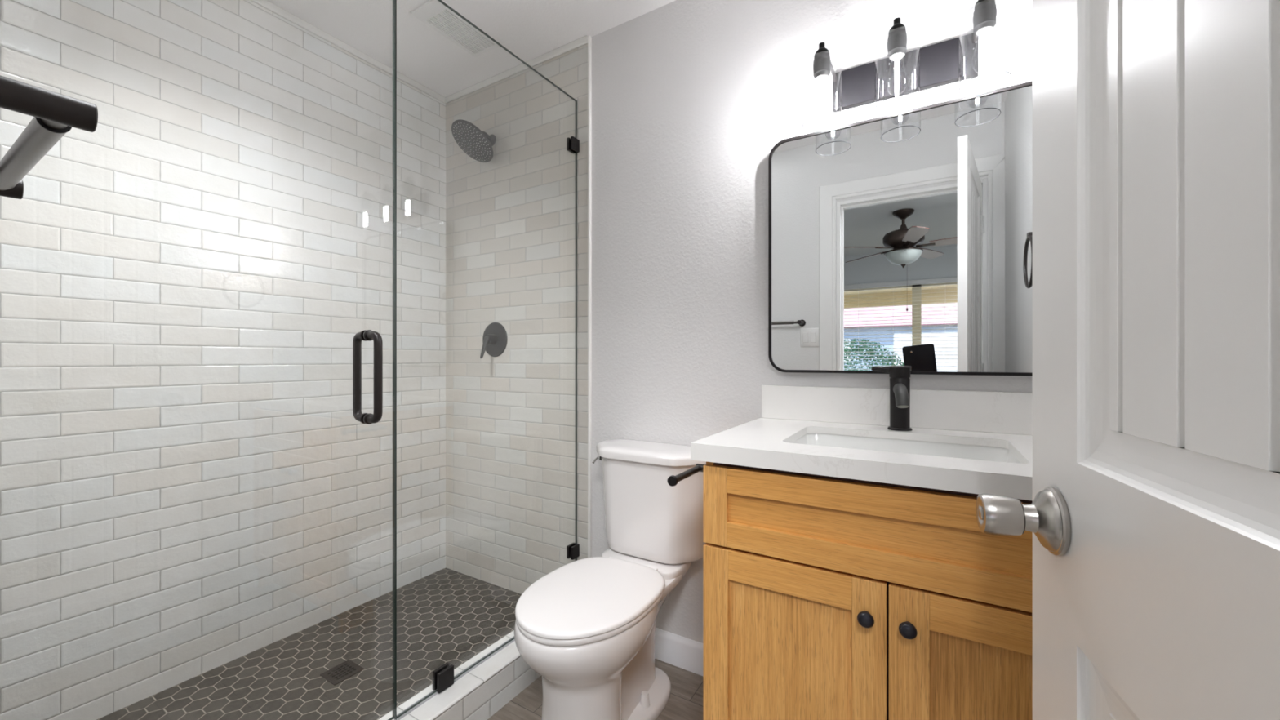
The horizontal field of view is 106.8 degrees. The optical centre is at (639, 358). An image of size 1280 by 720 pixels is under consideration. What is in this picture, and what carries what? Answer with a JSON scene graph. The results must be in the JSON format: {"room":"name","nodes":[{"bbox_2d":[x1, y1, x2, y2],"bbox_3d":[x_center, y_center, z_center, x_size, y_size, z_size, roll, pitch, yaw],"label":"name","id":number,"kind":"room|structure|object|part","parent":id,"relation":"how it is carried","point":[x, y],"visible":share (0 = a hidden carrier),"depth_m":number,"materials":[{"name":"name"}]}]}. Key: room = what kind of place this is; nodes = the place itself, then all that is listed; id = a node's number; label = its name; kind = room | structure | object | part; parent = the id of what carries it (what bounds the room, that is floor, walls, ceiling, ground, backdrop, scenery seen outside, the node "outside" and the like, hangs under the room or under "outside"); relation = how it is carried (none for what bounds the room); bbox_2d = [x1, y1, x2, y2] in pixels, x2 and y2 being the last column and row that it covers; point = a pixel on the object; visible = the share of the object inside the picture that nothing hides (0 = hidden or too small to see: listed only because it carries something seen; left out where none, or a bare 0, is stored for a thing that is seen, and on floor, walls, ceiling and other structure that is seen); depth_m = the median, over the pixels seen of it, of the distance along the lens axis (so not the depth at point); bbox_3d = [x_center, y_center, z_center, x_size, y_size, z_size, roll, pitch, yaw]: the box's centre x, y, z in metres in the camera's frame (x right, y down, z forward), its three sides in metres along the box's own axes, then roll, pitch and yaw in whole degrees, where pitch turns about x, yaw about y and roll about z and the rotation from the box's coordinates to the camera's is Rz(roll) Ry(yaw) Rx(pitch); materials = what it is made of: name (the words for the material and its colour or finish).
{"room":"bathroom","nodes":[
{"label":"bathroom","id":0,"kind":"room"},
{"bbox_2d":[0,0,445,719],"bbox_3d":[-1.514,-0.116,1.732,0.100,2.575,2.008,0,0,31],"label":"wall","id":1,"kind":"structure","parent":0,"point":[191,484],"depth_m":1.63,"materials":[{"name":"tile"}]},
{"bbox_2d":[250,0,587,103],"bbox_3d":[-1.017,-1.338,1.562,0.927,0.030,1.568,0,0,31],"label":"trim","id":2,"kind":"structure","parent":1,"relation":"attached to","point":[266,4],"depth_m":2.11,"materials":[{"name":"white paint"}]},
{"bbox_2d":[96,568,521,719],"bbox_3d":[-1.064,1.149,1.590,0.817,0.125,1.568,0,0,31],"label":"floor","id":3,"kind":"structure","parent":0,"point":[444,615],"depth_m":1.72,"materials":[{"name":"tile"}]},
{"bbox_2d":[320,659,364,684],"bbox_3d":[-1.032,1.086,1.647,0.099,0.002,0.097,0,0,31],"label":"shower drain","id":4,"kind":"object","parent":3,"relation":"on","point":[343,671],"visible":1,"depth_m":1.64,"materials":[{"name":"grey metal"}]},
{"bbox_2d":[266,0,675,97],"bbox_3d":[-0.342,-1.393,1.153,2.706,0.080,1.793,0,0,31],"label":"ceiling","id":5,"kind":"structure","parent":0,"point":[530,29],"depth_m":1.94,"materials":[{"name":"paint"}]},
{"bbox_2d":[411,0,499,57],"bbox_3d":[-0.747,-1.348,1.947,0.157,0.008,0.312,0,0,31],"label":"ceiling vent","id":6,"kind":"object","parent":5,"relation":"in","point":[433,13],"visible":0.88,"depth_m":1.93,"materials":[{"name":"white paint"}]},
{"bbox_2d":[487,658,702,719],"bbox_3d":[0.031,1.182,0.870,1.555,0.060,1.693,0,0,31],"label":"floor","id":7,"kind":"structure","parent":0,"point":[685,702],"depth_m":1.60,"materials":[{"name":"brown wood"}]},
{"bbox_2d":[514,438,706,719],"bbox_3d":[-0.092,0.735,1.511,0.474,0.834,0.707,0,0,31],"label":"toilet","id":8,"kind":"object","parent":7,"relation":"on","point":[587,626],"visible":0.98,"depth_m":1.48,"materials":[{"name":"white ceramic"}]},
{"bbox_3d":[-0.150,0.716,1.416,0.371,0.018,0.474,0,0,31],"label":"seat","id":9,"kind":"part","parent":8,"relation":"part of","materials":[{"name":"white plastic"}]},
{"bbox_3d":[-0.150,0.697,1.416,0.374,0.018,0.477,0,0,31],"label":"lid","id":10,"kind":"part","parent":8,"relation":"part of","materials":[{"name":"white plastic"}]},
{"bbox_3d":[-0.163,0.383,1.827,0.014,0.032,0.057,0,0,31],"label":"flush lever","id":11,"kind":"part","parent":8,"relation":"part of","materials":[{"name":"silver metal"}]},
{"bbox_3d":[0.035,0.336,1.724,0.474,0.037,0.211,0,0,31],"label":"tank lid","id":12,"kind":"part","parent":8,"relation":"part of","materials":[{"name":"white ceramic"}]},
{"bbox_3d":[0.038,0.528,1.728,0.442,0.344,0.190,0,0,31],"label":"tank","id":13,"kind":"part","parent":8,"relation":"part of","materials":[{"name":"white ceramic"}]},
{"bbox_2d":[702,461,1032,719],"bbox_3d":[0.633,0.697,1.149,0.809,0.911,0.591,0,0,31],"label":"vanity cabinet","id":14,"kind":"object","parent":7,"relation":"on","point":[825,597],"visible":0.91,"depth_m":0.96,"materials":[{"name":"brown wood"}]},
{"bbox_2d":[666,463,704,486],"bbox_3d":[0.152,0.298,1.221,0.088,0.044,0.190,0,0,31],"label":"toilet paper holder","id":15,"kind":"object","parent":14,"relation":"attached to","point":[673,480],"visible":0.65,"depth_m":1.20,"materials":[{"name":"black metal"}]},
{"bbox_3d":[0.125,0.298,1.236,0.017,0.017,0.163,0,0,31],"label":"rod","id":16,"kind":"part","parent":15,"relation":"part of","materials":[{"name":"black metal"}]},
{"bbox_3d":[0.192,0.298,1.282,0.084,0.044,0.044,0,0,31],"label":"post","id":17,"kind":"part","parent":15,"relation":"part of","materials":[{"name":"black metal"}]},
{"bbox_3d":[0.321,0.476,1.037,0.263,0.067,0.020,0,0,31],"label":"rail","id":18,"kind":"part","parent":14,"relation":"part of","materials":[{"name":"brown wood"}]},
{"bbox_3d":[0.323,0.738,1.040,0.271,0.466,0.007,0,0,31],"label":"door","id":19,"kind":"part","parent":14,"relation":"part of","materials":[{"name":"brown wood"}]},
{"bbox_2d":[690,385,1032,500],"bbox_3d":[0.626,0.165,1.162,0.834,0.150,0.577,0,0,31],"label":"countertop","id":20,"kind":"structure","parent":14,"relation":"on","point":[1004,420],"depth_m":1.25,"materials":[{"name":"white stone"}]},
{"bbox_2d":[871,366,911,431],"bbox_3d":[0.720,0.110,1.315,0.089,0.178,0.149,0,0,-2],"label":"faucet","id":21,"kind":"object","parent":20,"relation":"on","point":[900,380],"visible":1,"depth_m":1.32,"materials":[{"name":"black metal"}]},
{"bbox_3d":[0.696,0.032,1.368,0.053,0.019,0.019,0,0,39],"label":"lever","id":22,"kind":"part","parent":21,"relation":"part of","materials":[{"name":"black metal"}]},
{"bbox_3d":[0.706,0.099,1.285,0.033,0.063,0.095,0,0,23],"label":"spout","id":23,"kind":"part","parent":21,"relation":"part of","materials":[{"name":"grey metal"}]},
{"bbox_2d":[791,432,1021,463],"bbox_3d":[0.622,0.289,1.158,0.512,0.138,0.365,0,0,31],"label":"sink","id":24,"kind":"object","parent":20,"relation":"in","point":[900,446],"visible":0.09,"depth_m":1.28,"materials":[{"name":"white ceramic"}]},
{"bbox_3d":[0.444,0.510,0.935,0.031,0.031,0.028,0,0,31],"label":"knob","id":25,"kind":"part","parent":14,"relation":"part of","materials":[{"name":"black metal"}]},
{"bbox_3d":[0.494,0.282,0.933,0.672,0.057,0.020,0,0,31],"label":"rail","id":26,"kind":"part","parent":14,"relation":"part of","materials":[{"name":"brown wood"}]},
{"bbox_3d":[0.494,0.407,0.933,0.672,0.057,0.020,0,0,31],"label":"rail","id":27,"kind":"part","parent":14,"relation":"part of","materials":[{"name":"brown wood"}]},
{"bbox_3d":[0.495,0.344,0.937,0.680,0.076,0.007,0,0,31],"label":"drawer","id":28,"kind":"part","parent":14,"relation":"part of","materials":[{"name":"brown wood"}]},
{"bbox_3d":[0.506,0.510,0.898,0.031,0.031,0.028,0,0,31],"label":"knob","id":29,"kind":"part","parent":14,"relation":"part of","materials":[{"name":"black metal"}]},
{"bbox_3d":[0.663,0.738,0.836,0.271,0.466,0.007,0,0,31],"label":"door","id":30,"kind":"part","parent":14,"relation":"part of","materials":[{"name":"brown wood"}]},
{"bbox_3d":[0.661,0.476,0.833,0.263,0.067,0.020,0,0,31],"label":"rail","id":31,"kind":"part","parent":14,"relation":"part of","materials":[{"name":"brown wood"}]},
{"bbox_2d":[445,0,1032,643],"bbox_3d":[0.135,-0.116,1.848,2.606,2.575,0.110,0,0,31],"label":"wall","id":32,"kind":"structure","parent":0,"point":[692,100],"depth_m":1.90,"materials":[{"name":"grey paint"}]},
{"bbox_2d":[377,630,520,719],"bbox_3d":[-0.661,1.022,1.347,0.128,0.012,1.568,0,0,31],"label":"shower curb","id":33,"kind":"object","parent":32,"relation":"attached to","point":[440,703],"depth_m":1.48,"materials":[{"name":"stone"}]},
{"bbox_2d":[393,635,515,719],"bbox_3d":[-0.480,1.013,1.681,0.017,0.006,0.806,0,0,31],"label":"trim","id":34,"kind":"structure","parent":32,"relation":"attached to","point":[513,640],"depth_m":1.52,"materials":[{"name":"grey tile"}]},
{"bbox_2d":[394,0,579,719],"bbox_3d":[-0.479,-0.042,1.681,0.034,2.111,0.807,0,0,31],"label":"screen","id":35,"kind":"object","parent":34,"relation":"on","point":[443,678],"visible":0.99,"depth_m":1.34,"materials":[{"name":"clear glass"}]},
{"bbox_2d":[451,119,495,162],"bbox_3d":[-0.774,-1.009,2.200,0.190,0.144,0.206,0,0,-9],"label":"shower","id":36,"kind":"object","parent":32,"relation":"attached to","point":[475,143],"visible":1,"depth_m":2.19,"materials":[{"name":"grey metal"}]},
{"bbox_3d":[-0.738,-1.051,2.253,0.019,0.048,0.102,0,0,27],"label":"arm","id":37,"kind":"part","parent":36,"relation":"part of","materials":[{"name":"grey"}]},
{"bbox_2d":[434,656,541,719],"bbox_3d":[-0.659,1.090,1.352,0.124,0.124,1.578,0,0,31],"label":"trim","id":38,"kind":"structure","parent":32,"relation":"attached to","point":[483,702],"depth_m":1.54,"materials":[{"name":"tile"}]},
{"bbox_2d":[480,322,507,358],"bbox_3d":[-0.718,-0.088,2.246,0.166,0.174,0.086,0,0,31],"label":"shower valve","id":39,"kind":"object","parent":32,"relation":"attached to","point":[495,339],"visible":1,"depth_m":2.26,"materials":[{"name":"grey metal"}]},
{"bbox_3d":[-0.729,-0.053,2.229,0.028,0.105,0.045,0,0,31],"label":"lever","id":40,"kind":"part","parent":39,"relation":"part of","materials":[{"name":"grey metal"}]},
{"bbox_2d":[587,35,591,557],"bbox_3d":[-0.211,-0.101,1.995,0.012,2.505,0.014,0,0,31],"label":"trim","id":41,"kind":"structure","parent":32,"relation":"attached to","point":[589,37],"depth_m":1.99,"materials":[{"name":"white tile"}]},
{"bbox_2d":[654,627,702,675],"bbox_3d":[0.115,1.097,1.799,0.745,0.111,0.013,0,0,31],"label":"baseboard","id":42,"kind":"structure","parent":32,"relation":"attached to","point":[677,651],"depth_m":1.77,"materials":[{"name":"white wood"}]},
{"bbox_2d":[761,385,1032,435],"bbox_3d":[0.771,0.145,1.400,0.831,0.110,0.020,0,0,31],"label":"backsplash","id":43,"kind":"structure","parent":32,"relation":"attached to","point":[986,411],"depth_m":1.37,"materials":[{"name":"white stone"}]},
{"bbox_2d":[768,80,1032,376],"bbox_3d":[0.766,-0.338,1.399,0.772,0.765,0.028,0,0,31],"label":"mirror","id":44,"kind":"object","parent":32,"relation":"attached to","point":[904,239],"visible":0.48,"depth_m":1.38,"materials":[{"name":"black mirror"}]},
{"bbox_2d":[802,0,1012,132],"bbox_3d":[0.724,-0.814,1.337,0.501,0.236,0.177,0,0,31],"label":"vanity light","id":45,"kind":"object","parent":32,"relation":"attached to","point":[903,73],"visible":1,"depth_m":1.36,"materials":[{"name":"black"}]},
{"bbox_2d":[813,54,831,82],"bbox_3d":[0.539,-0.859,1.409,0.049,0.056,0.049,0,0,31],"label":"socket","id":46,"kind":"object","parent":45,"relation":"attached to","point":[821,63],"depth_m":1.39,"materials":[{"name":"black"}]},
{"bbox_3d":[0.539,-0.788,1.409,0.109,0.183,0.109,0,0,31],"label":"lamp shade","id":47,"kind":"part","parent":45,"relation":"part of","materials":[{"name":"clear glass"}]},
{"bbox_3d":[0.539,-0.836,1.409,0.033,0.013,0.033,0,0,31],"label":"bulb","id":48,"kind":"part","parent":45,"relation":"part of","materials":[{"name":"white glass"}]},
{"bbox_3d":[0.579,-0.896,1.451,0.096,0.065,0.015,0,0,-44],"label":"arm","id":49,"kind":"part","parent":45,"relation":"part of","materials":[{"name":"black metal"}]},
{"bbox_2d":[887,31,906,61],"bbox_3d":[0.707,-0.859,1.308,0.049,0.056,0.049,0,0,31],"label":"socket","id":50,"kind":"object","parent":45,"relation":"attached to","point":[896,40],"depth_m":1.29,"materials":[{"name":"black"}]},
{"bbox_3d":[0.707,-0.836,1.308,0.033,0.013,0.033,0,0,31],"label":"bulb","id":51,"kind":"part","parent":45,"relation":"part of","materials":[{"name":"white glass"}]},
{"bbox_3d":[0.707,-0.788,1.308,0.109,0.183,0.109,0,0,31],"label":"lamp shade","id":52,"kind":"part","parent":45,"relation":"part of","materials":[{"name":"clear glass"}]},
{"bbox_3d":[0.897,-0.896,1.260,0.014,0.065,0.094,0,0,22],"label":"arm","id":53,"kind":"part","parent":45,"relation":"part of","materials":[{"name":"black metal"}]},
{"bbox_3d":[0.875,-0.836,1.207,0.033,0.013,0.033,0,0,31],"label":"bulb","id":54,"kind":"part","parent":45,"relation":"part of","materials":[{"name":"white glass"}]},
{"bbox_2d":[973,3,996,36],"bbox_3d":[0.875,-0.859,1.207,0.049,0.056,0.049,0,0,31],"label":"socket","id":55,"kind":"object","parent":45,"relation":"attached to","point":[984,15],"depth_m":1.19,"materials":[{"name":"black"}]},
{"bbox_3d":[0.875,-0.788,1.207,0.109,0.183,0.109,0,0,31],"label":"lamp shade","id":56,"kind":"part","parent":45,"relation":"part of","materials":[{"name":"clear glass"}]},
{"bbox_3d":[-0.731,-0.091,0.408,2.606,2.525,0.115,0,0,31],"label":"wall","id":57,"kind":"structure","parent":0,"visible":0},
{"bbox_2d":[0,75,97,199],"bbox_3d":[-0.700,-0.228,0.508,0.412,0.043,0.090,0,0,31],"label":"towel bar","id":58,"kind":"object","parent":57,"relation":"attached to","point":[55,114],"visible":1,"depth_m":0.44,"materials":[{"name":"black metal"}]},
{"bbox_3d":[-0.858,-0.228,0.604,0.043,0.043,0.090,0,0,31],"label":"post","id":59,"kind":"part","parent":58,"relation":"part of","materials":[{"name":"black metal"}]},
{"bbox_3d":[-0.541,-0.228,0.413,0.043,0.043,0.090,0,0,31],"label":"post","id":60,"kind":"part","parent":58,"relation":"part of","materials":[{"name":"black metal"}]},
{"bbox_2d":[352,0,394,719],"bbox_3d":[-0.884,-0.047,1.008,0.121,2.102,0.752,0,0,31],"label":"shower door","id":61,"kind":"structure","parent":57,"relation":"attached to","point":[366,335],"depth_m":1.28,"materials":[{"name":"clear glass"}]},
{"bbox_3d":[-0.728,0.049,1.268,0.121,0.251,0.029,0,0,31],"label":"pull handle","id":62,"kind":"part","parent":61,"relation":"part of","materials":[{"name":"black metal"}]},
{"bbox_3d":[-0.879,-0.047,1.016,0.010,2.102,0.734,0,0,31],"label":"glass","id":63,"kind":"part","parent":61,"relation":"part of","materials":[{"name":"grey"}]},
{"bbox_3d":[-0.095,0.093,0.025,0.753,2.118,0.115,0,0,31],"label":"door","id":64,"kind":"structure","parent":57,"relation":"in","visible":0},
{"bbox_2d":[975,0,1279,719],"bbox_3d":[0.347,0.103,0.269,0.180,2.074,0.715,0,0,28],"label":"door","id":65,"kind":"structure","parent":64,"relation":"attached to","point":[1153,517],"depth_m":0.37,"materials":[{"name":"white wood"}]},
{"bbox_3d":[0.414,0.180,0.548,0.037,0.046,0.046,0,0,23],"label":"knob","id":66,"kind":"part","parent":65,"relation":"part of","materials":[{"name":"silver metal"}]}
]}

